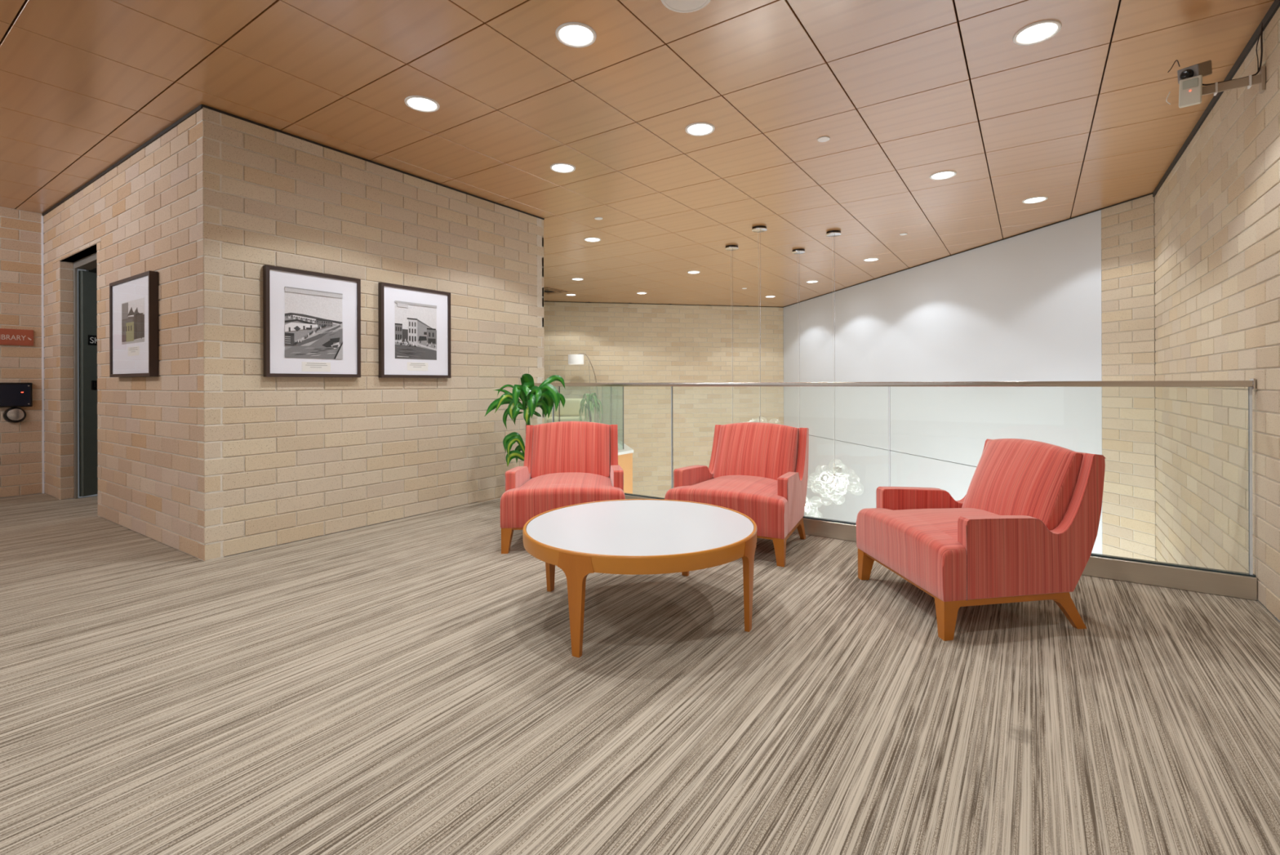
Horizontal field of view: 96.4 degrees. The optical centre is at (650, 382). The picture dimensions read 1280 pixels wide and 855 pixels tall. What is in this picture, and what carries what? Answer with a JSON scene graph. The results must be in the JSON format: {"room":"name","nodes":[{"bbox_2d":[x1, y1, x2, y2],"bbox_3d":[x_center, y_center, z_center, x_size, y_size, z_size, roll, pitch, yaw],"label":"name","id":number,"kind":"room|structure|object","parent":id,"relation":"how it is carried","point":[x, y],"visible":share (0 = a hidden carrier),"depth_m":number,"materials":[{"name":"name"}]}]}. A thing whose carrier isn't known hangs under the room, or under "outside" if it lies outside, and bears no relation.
{"room":"lobby lounge","nodes":[
{"label":"lobby lounge","id":0,"kind":"room"},
{"bbox_2d":[0,206,42,497],"bbox_3d":[-7.609,-0.281,3.190,0.101,2.731,5.864,0,0,34],"label":"wall","id":1,"kind":"structure","parent":0,"point":[20,231],"depth_m":5.48,"materials":[{"name":"brick"}]},
{"bbox_2d":[2,407,26,422],"bbox_3d":[-6.028,0.305,5.426,0.046,0.152,0.152,0,0,34],"label":"button","id":2,"kind":"object","parent":1,"relation":"attached to","point":[11,415],"visible":1,"depth_m":5.41,"materials":[{"name":"silver metal"}]},
{"bbox_2d":[0,382,32,407],"bbox_3d":[-6.028,0.113,5.418,0.056,0.230,0.235,0,0,34],"label":"control box","id":3,"kind":"object","parent":1,"relation":"attached to","point":[11,394],"visible":1,"depth_m":5.41,"materials":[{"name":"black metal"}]},
{"bbox_2d":[0,328,33,346],"bbox_3d":[-6.144,-0.433,5.279,0.020,0.152,0.620,0,0,34],"label":"sign","id":4,"kind":"object","parent":1,"relation":"attached to","point":[7,336],"visible":1,"depth_m":5.44,"materials":[{"name":"red metal"}]},
{"bbox_2d":[41,215,44,493],"bbox_3d":[-5.941,-0.277,5.593,0.014,2.711,0.013,0,0,34],"label":"trim","id":5,"kind":"structure","parent":1,"relation":"attached to","point":[42,268],"depth_m":5.59,"materials":[{"name":"grey metal"}]},
{"bbox_2d":[86,267,97,272],"bbox_3d":[-5.930,-0.286,7.239,0.100,2.731,1.736,0,0,34],"label":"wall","id":6,"kind":"structure","parent":0,"point":[95,270],"depth_m":6.53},
{"bbox_2d":[97,250,100,516],"bbox_3d":[-4.424,-0.026,4.647,0.061,2.200,0.090,0,0,34],"label":"wall","id":7,"kind":"structure","parent":0,"point":[97,251],"depth_m":4.60,"materials":[{"name":"brick"}]},
{"bbox_2d":[43,106,223,560],"bbox_3d":[-4.280,-0.292,4.553,3.920,2.731,0.101,0,0,34],"label":"wall","id":8,"kind":"structure","parent":0,"point":[142,215],"depth_m":3.93,"materials":[{"name":"brick"}]},
{"bbox_2d":[57,261,74,499],"bbox_3d":[-5.436,-0.023,5.322,0.061,2.200,0.090,0,0,34],"label":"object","id":9,"kind":"structure","parent":8,"relation":"attached to","point":[64,340],"depth_m":5.30,"materials":[{"name":"brick"}]},
{"bbox_2d":[59,243,96,261],"bbox_3d":[-4.948,-1.130,4.995,1.230,0.012,0.088,0,0,34],"label":"trim","id":10,"kind":"structure","parent":8,"relation":"attached to","point":[87,251],"depth_m":4.98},
{"bbox_2d":[73,252,97,498],"bbox_3d":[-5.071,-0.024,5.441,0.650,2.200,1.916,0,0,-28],"label":"door","id":11,"kind":"structure","parent":8,"relation":"in","point":[87,281],"depth_m":5.39,"materials":[{"name":"grey metal"}]},
{"bbox_2d":[42,104,202,216],"bbox_3d":[-4.315,-1.646,4.510,3.925,0.022,0.008,0,0,34],"label":"trim","id":12,"kind":"structure","parent":8,"relation":"attached to","point":[199,108],"depth_m":4.13,"materials":[{"name":"black metal"}]},
{"bbox_2d":[109,271,158,377],"bbox_3d":[-3.672,-0.393,4.056,0.860,0.700,0.046,0,0,34],"label":"framed print","id":13,"kind":"object","parent":8,"relation":"attached to","point":[133,300],"visible":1,"depth_m":4.00,"materials":[{"name":"white paper"}]},
{"bbox_2d":[196,107,544,560],"bbox_3d":[-1.920,-0.299,4.646,0.101,2.731,2.870,0,0,34],"label":"wall","id":14,"kind":"structure","parent":0,"point":[304,458],"depth_m":4.17,"materials":[{"name":"beige brick"}]},
{"bbox_2d":[262,264,360,377],"bbox_3d":[-2.307,-0.398,3.933,0.041,0.716,0.620,0,0,34],"label":"framed print","id":15,"kind":"object","parent":14,"relation":"attached to","point":[312,320],"visible":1,"depth_m":3.90,"materials":[{"name":"dark walnut"},{"name":"white mat board"},{"name":"printed paper"}]},
{"bbox_2d":[201,104,544,219],"bbox_3d":[-1.882,-1.658,4.614,0.006,0.014,2.877,0,0,34],"label":"trim","id":16,"kind":"structure","parent":14,"relation":"attached to","point":[202,105],"depth_m":4.16,"materials":[{"name":"black metal"}]},
{"bbox_2d":[377,282,451,377],"bbox_3d":[-1.875,-0.400,4.581,0.041,0.718,0.618,0,0,34],"label":"framed print","id":17,"kind":"object","parent":14,"relation":"attached to","point":[415,322],"visible":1,"depth_m":4.55,"materials":[{"name":"white paper"}]},
{"bbox_2d":[536,217,544,424],"bbox_3d":[-3.564,-0.294,7.408,5.900,2.731,0.101,0,0,34],"label":"wall","id":18,"kind":"structure","parent":0,"point":[540,265],"depth_m":5.76,"materials":[{"name":"beige brick"}]},
{"bbox_2d":[422,302,783,514],"bbox_3d":[-0.788,1.347,12.006,7.600,6.031,0.101,0,0,-11],"label":"wall","id":19,"kind":"structure","parent":0,"point":[623,343],"depth_m":12.19,"materials":[{"name":"beige brick"}]},
{"bbox_2d":[479,439,633,502],"bbox_3d":[-0.911,1.523,9.056,1.360,0.980,5.638,0,0,11],"label":"trim","id":20,"kind":"structure","parent":19,"relation":"attached to","point":[625,455],"depth_m":8.73,"materials":[{"name":"brown wood"}]},
{"bbox_2d":[558,386,623,448],"bbox_3d":[-0.970,0.523,9.041,1.128,1.020,5.418,0,0,11],"label":"guard","id":21,"kind":"object","parent":20,"relation":"on","point":[604,388],"visible":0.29,"depth_m":10.94,"materials":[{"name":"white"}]},
{"bbox_2d":[543,301,782,307],"bbox_3d":[-0.666,-1.664,11.976,7.354,0.010,0.012,0,0,-11],"label":"trim","id":22,"kind":"structure","parent":19,"relation":"attached to","point":[544,301],"depth_m":12.12,"materials":[{"name":"black metal"}]},
{"bbox_2d":[0,0,1274,306],"bbox_3d":[-1.700,-1.706,5.749,11.200,0.080,17.515,0,0,34],"label":"ceiling","id":23,"kind":"structure","parent":0,"point":[904,93],"depth_m":3.46,"materials":[{"name":"brown wood"}]},
{"bbox_2d":[404,95,439,112],"bbox_3d":[-1.366,-1.663,3.420,0.196,0.008,0.196,0,0,34],"label":"recessed light","id":24,"kind":"object","parent":23,"relation":"in","point":[421,104],"visible":1,"depth_m":3.42,"materials":[{"name":"white glass"}]},
{"bbox_2d":[543,287,571,294],"bbox_3d":[-1.872,-1.657,10.357,0.600,0.016,0.600,0,0,34],"label":"ceiling vent","id":25,"kind":"object","parent":23,"relation":"in","point":[547,291],"visible":0.66,"depth_m":10.36,"materials":[{"name":"brown wood"}]},
{"bbox_2d":[550,163,575,173],"bbox_3d":[-0.683,-1.665,4.443,0.196,0.008,0.196,0,0,34],"label":"recessed light","id":26,"kind":"object","parent":23,"relation":"in","point":[557,167],"visible":1,"depth_m":4.44,"materials":[{"name":"white glass"}]},
{"bbox_2d":[555,22,596,48],"bbox_3d":[-0.359,-1.666,2.749,0.196,0.008,0.196,0,0,34],"label":"recessed light","id":27,"kind":"object","parent":23,"relation":"in","point":[572,34],"visible":1,"depth_m":2.74,"materials":[{"name":"white glass"}]},
{"bbox_2d":[571,277,583,280],"bbox_3d":[-1.179,-1.663,9.197,0.196,0.008,0.196,0,0,34],"label":"recessed light","id":28,"kind":"object","parent":23,"relation":"in","point":[575,278],"visible":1,"depth_m":9.19,"materials":[{"name":"white glass"}]},
{"bbox_2d":[584,237,600,241],"bbox_3d":[-0.680,-1.665,6.665,0.196,0.008,0.196,0,0,34],"label":"recessed light","id":29,"kind":"object","parent":23,"relation":"in","point":[588,239],"visible":1,"depth_m":6.67,"materials":[{"name":"white glass"}]},
{"bbox_2d":[660,0,711,13],"bbox_3d":[0.152,-1.659,2.461,0.232,0.023,0.232,0,0,34],"label":"ceiling speaker","id":30,"kind":"object","parent":23,"relation":"attached to","point":[677,6],"visible":1,"depth_m":2.51,"materials":[{"name":"white plastic"}]},
{"bbox_2d":[687,271,700,273],"bbox_3d":[0.646,-1.669,8.653,0.196,0.008,0.196,0,0,34],"label":"recessed light","id":31,"kind":"object","parent":23,"relation":"in","point":[688,272],"visible":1,"depth_m":8.66,"materials":[{"name":"white glass"}]},
{"bbox_2d":[684,122,715,136],"bbox_3d":[0.323,-1.668,3.772,0.196,0.008,0.196,0,0,34],"label":"recessed light","id":32,"kind":"object","parent":23,"relation":"in","point":[696,129],"visible":1,"depth_m":3.77,"materials":[{"name":"white glass"}]},
{"bbox_2d":[724,244,738,423],"bbox_3d":[1.000,-0.150,7.033,0.574,3.048,0.582,0,0,34],"label":"pendant lamp","id":33,"kind":"object","parent":23,"relation":"hanging from","point":[730,247],"visible":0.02,"depth_m":7.02,"materials":[{"name":"silver metal"}]},
{"bbox_2d":[741,225,782,424],"bbox_3d":[1.178,-0.436,6.160,0.533,2.477,0.631,0,0,34],"label":"pendant lamp","id":34,"kind":"object","parent":23,"relation":"hanging from","point":[759,228],"visible":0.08,"depth_m":6.17,"materials":[{"name":"silver metal"}]},
{"bbox_2d":[791,248,822,515],"bbox_3d":[1.855,0.065,7.225,0.595,3.483,0.543,0,0,34],"label":"pendant lamp","id":35,"kind":"object","parent":23,"relation":"hanging from","point":[799,251],"visible":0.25,"depth_m":7.23,"materials":[{"name":"white glass"}]},
{"bbox_2d":[806,280,818,283],"bbox_3d":[2.677,-1.676,9.498,0.196,0.008,0.196,0,0,34],"label":"recessed light","id":36,"kind":"object","parent":23,"relation":"in","point":[808,282],"visible":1,"depth_m":9.53,"materials":[{"name":"white glass"}]},
{"bbox_2d":[817,136,830,142],"bbox_3d":[1.186,-1.671,3.930,0.084,0.008,0.084,0,0,34],"label":"sprinkler cover","id":37,"kind":"object","parent":23,"relation":"attached to","point":[823,139],"visible":1,"depth_m":3.92,"materials":[{"name":"white plastic"}]},
{"bbox_2d":[810,230,864,505],"bbox_3d":[2.025,-0.157,6.381,0.606,3.041,0.611,0,0,34],"label":"pendant lamp","id":38,"kind":"object","parent":23,"relation":"hanging from","point":[834,233],"visible":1,"depth_m":6.36,"materials":[{"name":"white glass"}]},
{"bbox_2d":[863,257,878,261],"bbox_3d":[3.001,-1.677,7.804,0.196,0.008,0.196,0,0,34],"label":"recessed light","id":39,"kind":"object","parent":23,"relation":"in","point":[868,259],"visible":1,"depth_m":7.80,"materials":[{"name":"white glass"}]},
{"bbox_2d":[929,170,956,179],"bbox_3d":[2.359,-1.675,4.625,0.196,0.008,0.196,0,0,34],"label":"recessed light","id":40,"kind":"object","parent":23,"relation":"in","point":[943,175],"visible":1,"depth_m":4.62,"materials":[{"name":"white glass"}]},
{"bbox_2d":[1022,195,1048,204],"bbox_3d":[3.530,-1.678,5.263,0.196,0.008,0.196,0,0,34],"label":"recessed light","id":41,"kind":"object","parent":23,"relation":"in","point":[1035,199],"visible":1,"depth_m":5.26,"materials":[{"name":"white glass"}]},
{"bbox_2d":[1012,19,1062,45],"bbox_3d":[1.848,-1.673,2.742,0.196,0.008,0.196,0,0,34],"label":"recessed light","id":42,"kind":"object","parent":23,"relation":"in","point":[1038,32],"visible":1,"depth_m":2.74,"materials":[{"name":"white glass"}]},
{"bbox_2d":[0,493,1279,854],"bbox_3d":[-3.454,1.221,2.024,9.800,0.300,8.530,0,0,34],"label":"floor","id":43,"kind":"structure","parent":0,"point":[414,685],"depth_m":1.87,"materials":[{"name":"carpet"}]},
{"bbox_2d":[484,373,565,466],"bbox_3d":[-1.062,0.493,4.841,0.672,1.140,0.337,0,0,-13],"label":"potted plant","id":44,"kind":"object","parent":43,"relation":"on","point":[544,396],"visible":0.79,"depth_m":4.82,"materials":[{"name":"green plant"}]},
{"bbox_2d":[500,421,625,553],"bbox_3d":[-0.571,0.673,3.961,0.775,0.777,0.784,0,0,-3],"label":"armchair","id":45,"kind":"object","parent":43,"relation":"on","point":[566,463],"visible":0.83,"depth_m":4.01,"materials":[{"name":"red fabric"}]},
{"bbox_2d":[530,421,609,477],"bbox_3d":[-0.585,0.481,4.193,0.564,0.392,0.228,0,0,-3],"label":"cushion","id":46,"kind":"object","parent":45,"relation":"on","point":[560,446],"depth_m":4.15,"materials":[{"name":"red fabric"}]},
{"bbox_2d":[522,498,757,657],"bbox_3d":[-0.049,0.857,2.692,1.082,0.407,1.082,0,0,27],"label":"coffee table","id":47,"kind":"object","parent":43,"relation":"on","point":[631,536],"visible":1,"depth_m":2.43,"materials":[{"name":"white laminate"}]},
{"bbox_2d":[664,422,808,566],"bbox_3d":[0.613,0.669,3.807,0.775,0.777,0.784,0,0,29],"label":"armchair","id":48,"kind":"object","parent":43,"relation":"on","point":[757,470],"visible":0.88,"depth_m":3.82,"materials":[{"name":"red fabric"}]},
{"bbox_2d":[712,422,799,479],"bbox_3d":[0.725,0.477,4.010,0.564,0.392,0.228,0,0,29],"label":"cushion","id":49,"kind":"object","parent":48,"relation":"on","point":[769,451],"depth_m":3.96,"materials":[{"name":"red fabric"}]},
{"bbox_2d":[525,378,1257,599],"bbox_3d":[0.853,0.521,4.180,5.017,1.071,0.072,0,0,34],"label":"glass railing","id":50,"kind":"object","parent":43,"relation":"on","point":[1175,575],"visible":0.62,"depth_m":3.04,"materials":[{"name":"metal"}]},
{"bbox_2d":[856,438,1105,640],"bbox_3d":[1.537,0.667,2.765,0.784,0.777,0.775,0,0,-6],"label":"armchair","id":51,"kind":"object","parent":43,"relation":"on","point":[1024,527],"visible":1,"depth_m":2.47,"materials":[{"name":"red fabric"}]},
{"bbox_2d":[961,438,1083,530],"bbox_3d":[1.768,0.473,2.788,0.228,0.392,0.564,0,0,-6],"label":"cushion","id":52,"kind":"object","parent":51,"relation":"on","point":[1037,479],"depth_m":2.66,"materials":[{"name":"red fabric"}]},
{"bbox_2d":[783,209,1102,554],"bbox_3d":[3.701,1.333,9.135,0.078,6.031,7.291,0,0,-11],"label":"wall","id":53,"kind":"structure","parent":0,"point":[1027,306],"depth_m":7.64,"materials":[{"name":"white paint"}]},
{"bbox_2d":[782,192,1152,307],"bbox_3d":[3.691,-1.678,8.883,0.012,0.010,7.785,0,0,-11],"label":"trim","id":54,"kind":"structure","parent":53,"relation":"attached to","point":[1151,193],"depth_m":6.66,"materials":[{"name":"black metal"}]},
{"bbox_2d":[1101,194,1156,560],"bbox_3d":[4.470,1.330,5.323,0.101,6.031,0.485,0,0,-11],"label":"wall pier","id":55,"kind":"object","parent":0,"point":[1128,282],"visible":0.52,"depth_m":5.30,"materials":[{"name":"beige brick"}]},
{"bbox_2d":[1154,6,1279,620],"bbox_3d":[3.566,1.333,3.628,0.101,6.031,3.390,0,0,34],"label":"wall","id":56,"kind":"structure","parent":0,"point":[1217,211],"depth_m":3.24,"materials":[{"name":"beige brick"}]},
{"bbox_2d":[1165,22,1266,108],"bbox_3d":[2.700,-1.504,2.771,0.371,0.323,0.152,0,0,21],"label":"security camera","id":57,"kind":"object","parent":56,"relation":"attached to","point":[1191,90],"visible":1,"depth_m":2.74,"materials":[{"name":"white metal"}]},
{"bbox_3d":[-2.524,1.219,9.879,4.830,0.299,5.130,0,0,34],"label":"floor","id":58,"kind":"structure","parent":0,"visible":0},
{"bbox_2d":[544,398,594,422],"bbox_3d":[-1.492,0.675,10.335,0.920,0.780,0.883,0,0,-4],"label":"armchair","id":59,"kind":"object","parent":58,"relation":"on","point":[570,412],"visible":0.26,"depth_m":10.32,"materials":[{"name":"fabric"}]},
{"bbox_2d":[555,398,582,416],"bbox_3d":[-1.497,0.445,10.398,0.480,0.320,0.150,0,0,-4],"label":"pillow","id":60,"kind":"object","parent":59,"relation":"on","point":[571,407],"depth_m":10.33,"materials":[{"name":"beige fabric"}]},
{"bbox_2d":[568,353,598,422],"bbox_3d":[-1.276,0.236,11.386,0.730,1.654,0.309,0,0,-1],"label":"lamp","id":61,"kind":"object","parent":58,"relation":"on","point":[578,358],"visible":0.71,"depth_m":11.28,"materials":[{"name":"metal"}]},
{"bbox_2d":[578,392,602,422],"bbox_3d":[-1.033,0.612,9.610,0.384,0.900,0.421,0,0,-14],"label":"plant","id":62,"kind":"object","parent":58,"relation":"on","point":[589,405],"visible":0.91,"depth_m":9.53,"materials":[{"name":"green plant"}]},
{"bbox_3d":[0.456,-0.307,-1.026,0.101,2.731,7.800,0,0,34],"label":"wall","id":63,"kind":"structure","parent":0,"visible":0},
{"bbox_2d":[1152,0,1279,196],"bbox_3d":[1.346,-1.655,0.415,0.012,0.040,11.190,0,0,34],"label":"trim","id":64,"kind":"structure","parent":63,"relation":"attached to","point":[1275,6],"depth_m":3.10,"materials":[{"name":"black metal"}]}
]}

